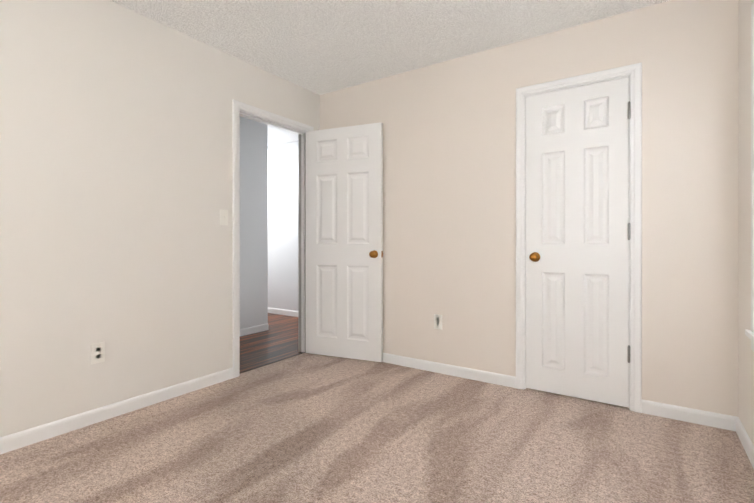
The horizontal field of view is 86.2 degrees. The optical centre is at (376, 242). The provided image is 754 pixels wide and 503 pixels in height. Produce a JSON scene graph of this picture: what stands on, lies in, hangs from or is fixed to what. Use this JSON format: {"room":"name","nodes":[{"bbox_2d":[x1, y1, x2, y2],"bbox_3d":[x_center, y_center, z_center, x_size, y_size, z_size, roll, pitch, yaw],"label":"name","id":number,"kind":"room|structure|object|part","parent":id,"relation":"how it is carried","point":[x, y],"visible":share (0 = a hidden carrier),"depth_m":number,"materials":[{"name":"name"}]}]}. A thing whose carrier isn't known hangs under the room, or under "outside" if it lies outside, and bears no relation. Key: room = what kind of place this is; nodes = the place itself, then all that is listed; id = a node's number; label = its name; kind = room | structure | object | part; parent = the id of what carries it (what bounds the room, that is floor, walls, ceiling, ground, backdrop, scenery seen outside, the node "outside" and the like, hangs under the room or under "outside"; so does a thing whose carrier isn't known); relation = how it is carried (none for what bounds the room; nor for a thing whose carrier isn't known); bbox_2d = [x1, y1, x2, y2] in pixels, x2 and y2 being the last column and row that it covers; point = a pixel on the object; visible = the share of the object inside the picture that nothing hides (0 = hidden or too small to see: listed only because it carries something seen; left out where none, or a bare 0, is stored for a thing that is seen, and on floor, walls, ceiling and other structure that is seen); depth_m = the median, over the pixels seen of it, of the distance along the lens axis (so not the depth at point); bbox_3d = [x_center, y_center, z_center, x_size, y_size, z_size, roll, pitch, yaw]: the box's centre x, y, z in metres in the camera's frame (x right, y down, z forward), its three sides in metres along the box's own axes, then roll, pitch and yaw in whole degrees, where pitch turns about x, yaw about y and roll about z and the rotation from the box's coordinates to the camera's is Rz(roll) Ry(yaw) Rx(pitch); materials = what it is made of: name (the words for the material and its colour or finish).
{"room":"empty bedroom","nodes":[
{"label":"empty bedroom","id":0,"kind":"room"},
{"bbox_2d":[0,0,319,436],"bbox_3d":[-1.724,-0.197,2.216,0.120,2.437,4.286,0,0,34],"label":"wall","id":1,"kind":"structure","parent":0,"point":[116,159],"depth_m":2.36,"materials":[{"name":"white paint"}]},
{"bbox_2d":[91,342,104,363],"bbox_3d":[-1.592,0.627,2.299,0.007,0.115,0.070,0,0,34],"label":"electrical outlet","id":2,"kind":"object","parent":1,"relation":"attached to","point":[97,352],"visible":1,"depth_m":2.29,"materials":[{"name":"white plastic"}]},
{"bbox_2d":[0,367,233,453],"bbox_3d":[-1.974,0.983,1.724,0.012,0.078,3.186,0,0,34],"label":"baseboard","id":3,"kind":"structure","parent":1,"relation":"attached to","point":[18,440],"depth_m":2.32,"materials":[{"name":"white paint"}]},
{"bbox_2d":[220,209,227,224],"bbox_3d":[-1.128,-0.189,2.982,0.019,0.115,0.070,0,0,34],"label":"light switch","id":4,"kind":"object","parent":1,"relation":"attached to","point":[223,217],"visible":1,"depth_m":2.98,"materials":[{"name":"white plastic"}]},
{"bbox_2d":[240,352,304,372],"bbox_3d":[-0.885,1.024,3.441,0.018,0.013,0.754,0,0,34],"label":"trim","id":5,"kind":"structure","parent":1,"relation":"attached to","point":[270,363],"depth_m":3.42,"materials":[{"name":"wood"}]},
{"bbox_2d":[233,99,313,377],"bbox_3d":[-0.899,-0.029,3.449,0.154,2.114,0.880,0,0,34],"label":"door frame","id":6,"kind":"structure","parent":1,"relation":"attached to","point":[238,106],"depth_m":3.33,"materials":[{"name":"white paint"}]},
{"bbox_3d":[-0.684,-0.002,3.770,0.120,2.043,0.018,0,0,34],"label":"left door hinge jamb","id":7,"kind":"part","parent":6,"relation":"part of","materials":[{"name":"white wood"}]},
{"bbox_2d":[306,122,382,361],"bbox_3d":[-0.310,-0.006,3.550,0.762,2.028,0.128,0,0,23],"label":"hall door","id":8,"kind":"structure","parent":6,"relation":"attached to","point":[344,242],"depth_m":3.54,"materials":[{"name":"white paint"}]},
{"bbox_2d":[240,116,267,328],"bbox_3d":[-2.587,-0.198,2.923,0.100,2.437,4.500,0,0,34],"label":"wall","id":9,"kind":"structure","parent":0,"point":[253,223],"depth_m":4.59,"materials":[{"name":"white paint"}]},
{"bbox_2d":[240,323,267,335],"bbox_3d":[-2.540,0.990,2.893,0.012,0.078,4.500,0,0,34],"label":"baseboard","id":10,"kind":"structure","parent":9,"relation":"attached to","point":[253,329],"depth_m":4.58,"materials":[{"name":"white paint"}]},
{"bbox_2d":[240,313,302,371],"bbox_3d":[-2.736,1.049,3.505,3.165,0.042,5.300,0,0,34],"label":"floor","id":11,"kind":"structure","parent":0,"point":[277,340],"depth_m":4.12,"materials":[{"name":"brown wood"}]},
{"bbox_2d":[268,141,297,310],"bbox_3d":[-1.262,-0.201,5.766,3.300,2.437,0.100,0,0,34],"label":"wall","id":12,"kind":"structure","parent":0,"point":[282,226],"depth_m":5.76,"materials":[{"name":"white paint"}]},
{"bbox_2d":[268,307,297,316],"bbox_3d":[-1.301,0.987,5.726,3.080,0.078,0.012,0,0,34],"label":"baseboard","id":13,"kind":"structure","parent":12,"relation":"attached to","point":[283,312],"depth_m":5.75,"materials":[{"name":"white paint"}]},
{"bbox_2d":[0,353,753,502],"bbox_3d":[-0.467,1.047,1.304,3.055,0.050,4.166,0,0,34],"label":"floor carpet","id":14,"kind":"object","parent":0,"point":[307,428],"visible":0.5,"depth_m":1.99,"materials":[{"name":"beige carpet"}]},
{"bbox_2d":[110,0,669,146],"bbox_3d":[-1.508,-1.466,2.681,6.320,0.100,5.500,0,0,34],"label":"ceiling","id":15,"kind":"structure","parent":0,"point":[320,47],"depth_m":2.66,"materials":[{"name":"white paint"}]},
{"bbox_2d":[320,0,738,416],"bbox_3d":[0.790,-0.198,3.041,3.140,2.437,0.120,0,0,34],"label":"wall","id":16,"kind":"structure","parent":0,"point":[449,191],"depth_m":2.73,"materials":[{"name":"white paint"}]},
{"bbox_2d":[434,314,441,329],"bbox_3d":[0.481,0.620,3.172,0.070,0.115,0.007,0,0,34],"label":"electrical outlet","id":17,"kind":"object","parent":16,"relation":"attached to","point":[437,321],"visible":1,"depth_m":3.17,"materials":[{"name":"white plastic"}]},
{"bbox_2d":[382,353,515,387],"bbox_3d":[0.213,0.981,3.349,1.841,0.078,0.012,0,0,34],"label":"baseboard","id":18,"kind":"structure","parent":16,"relation":"attached to","point":[477,375],"depth_m":3.10,"materials":[{"name":"white paint"}]},
{"bbox_2d":[526,77,629,407],"bbox_3d":[1.300,-0.005,2.650,0.622,2.028,0.161,0,0,34],"label":"closet door","id":19,"kind":"structure","parent":16,"relation":"in","point":[577,242],"depth_m":2.62,"materials":[{"name":"white paint"}]},
{"bbox_2d":[516,62,641,412],"bbox_3d":[1.322,-0.010,2.685,0.650,2.061,0.120,0,0,34],"label":"door frame","id":20,"kind":"structure","parent":16,"relation":"attached to","point":[629,76],"depth_m":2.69,"materials":[{"name":"white paint"}]},
{"bbox_2d":[642,399,736,430],"bbox_3d":[1.775,0.982,2.303,0.439,0.078,0.012,0,0,34],"label":"baseboard","id":21,"kind":"structure","parent":16,"relation":"attached to","point":[707,418],"depth_m":2.29,"materials":[{"name":"white paint"}]},
{"bbox_2d":[525,388,628,409],"bbox_3d":[1.511,1.046,2.969,0.814,0.050,0.800,0,0,34],"label":"floor","id":22,"kind":"structure","parent":0,"point":[622,407],"depth_m":2.63,"materials":[{"name":"carpet"}]},
{"bbox_2d":[738,0,753,444],"bbox_3d":[0.853,-0.196,0.420,0.120,2.437,4.166,0,0,34],"label":"wall","id":23,"kind":"structure","parent":0,"point":[746,384],"depth_m":2.03,"materials":[{"name":"white paint"}]},
{"bbox_2d":[736,417,753,468],"bbox_3d":[0.798,0.984,0.458,0.012,0.078,4.166,0,0,34],"label":"baseboard","id":24,"kind":"structure","parent":23,"relation":"attached to","point":[745,440],"depth_m":1.98,"materials":[{"name":"white paint"}]},
{"bbox_2d":[745,329,753,351],"bbox_3d":[1.361,0.448,1.299,0.052,0.088,1.386,0,0,34],"label":"window sill","id":25,"kind":"structure","parent":23,"relation":"attached to","point":[749,334],"depth_m":1.82,"materials":[{"name":"white paint"}]},
{"bbox_2d":[751,1,753,331],"bbox_3d":[1.356,-0.343,1.295,0.017,1.495,1.326,0,0,34],"label":"window","id":26,"kind":"structure","parent":23,"relation":"in","point":[752,168],"depth_m":1.82,"materials":[{"name":"white paint"}]}
]}

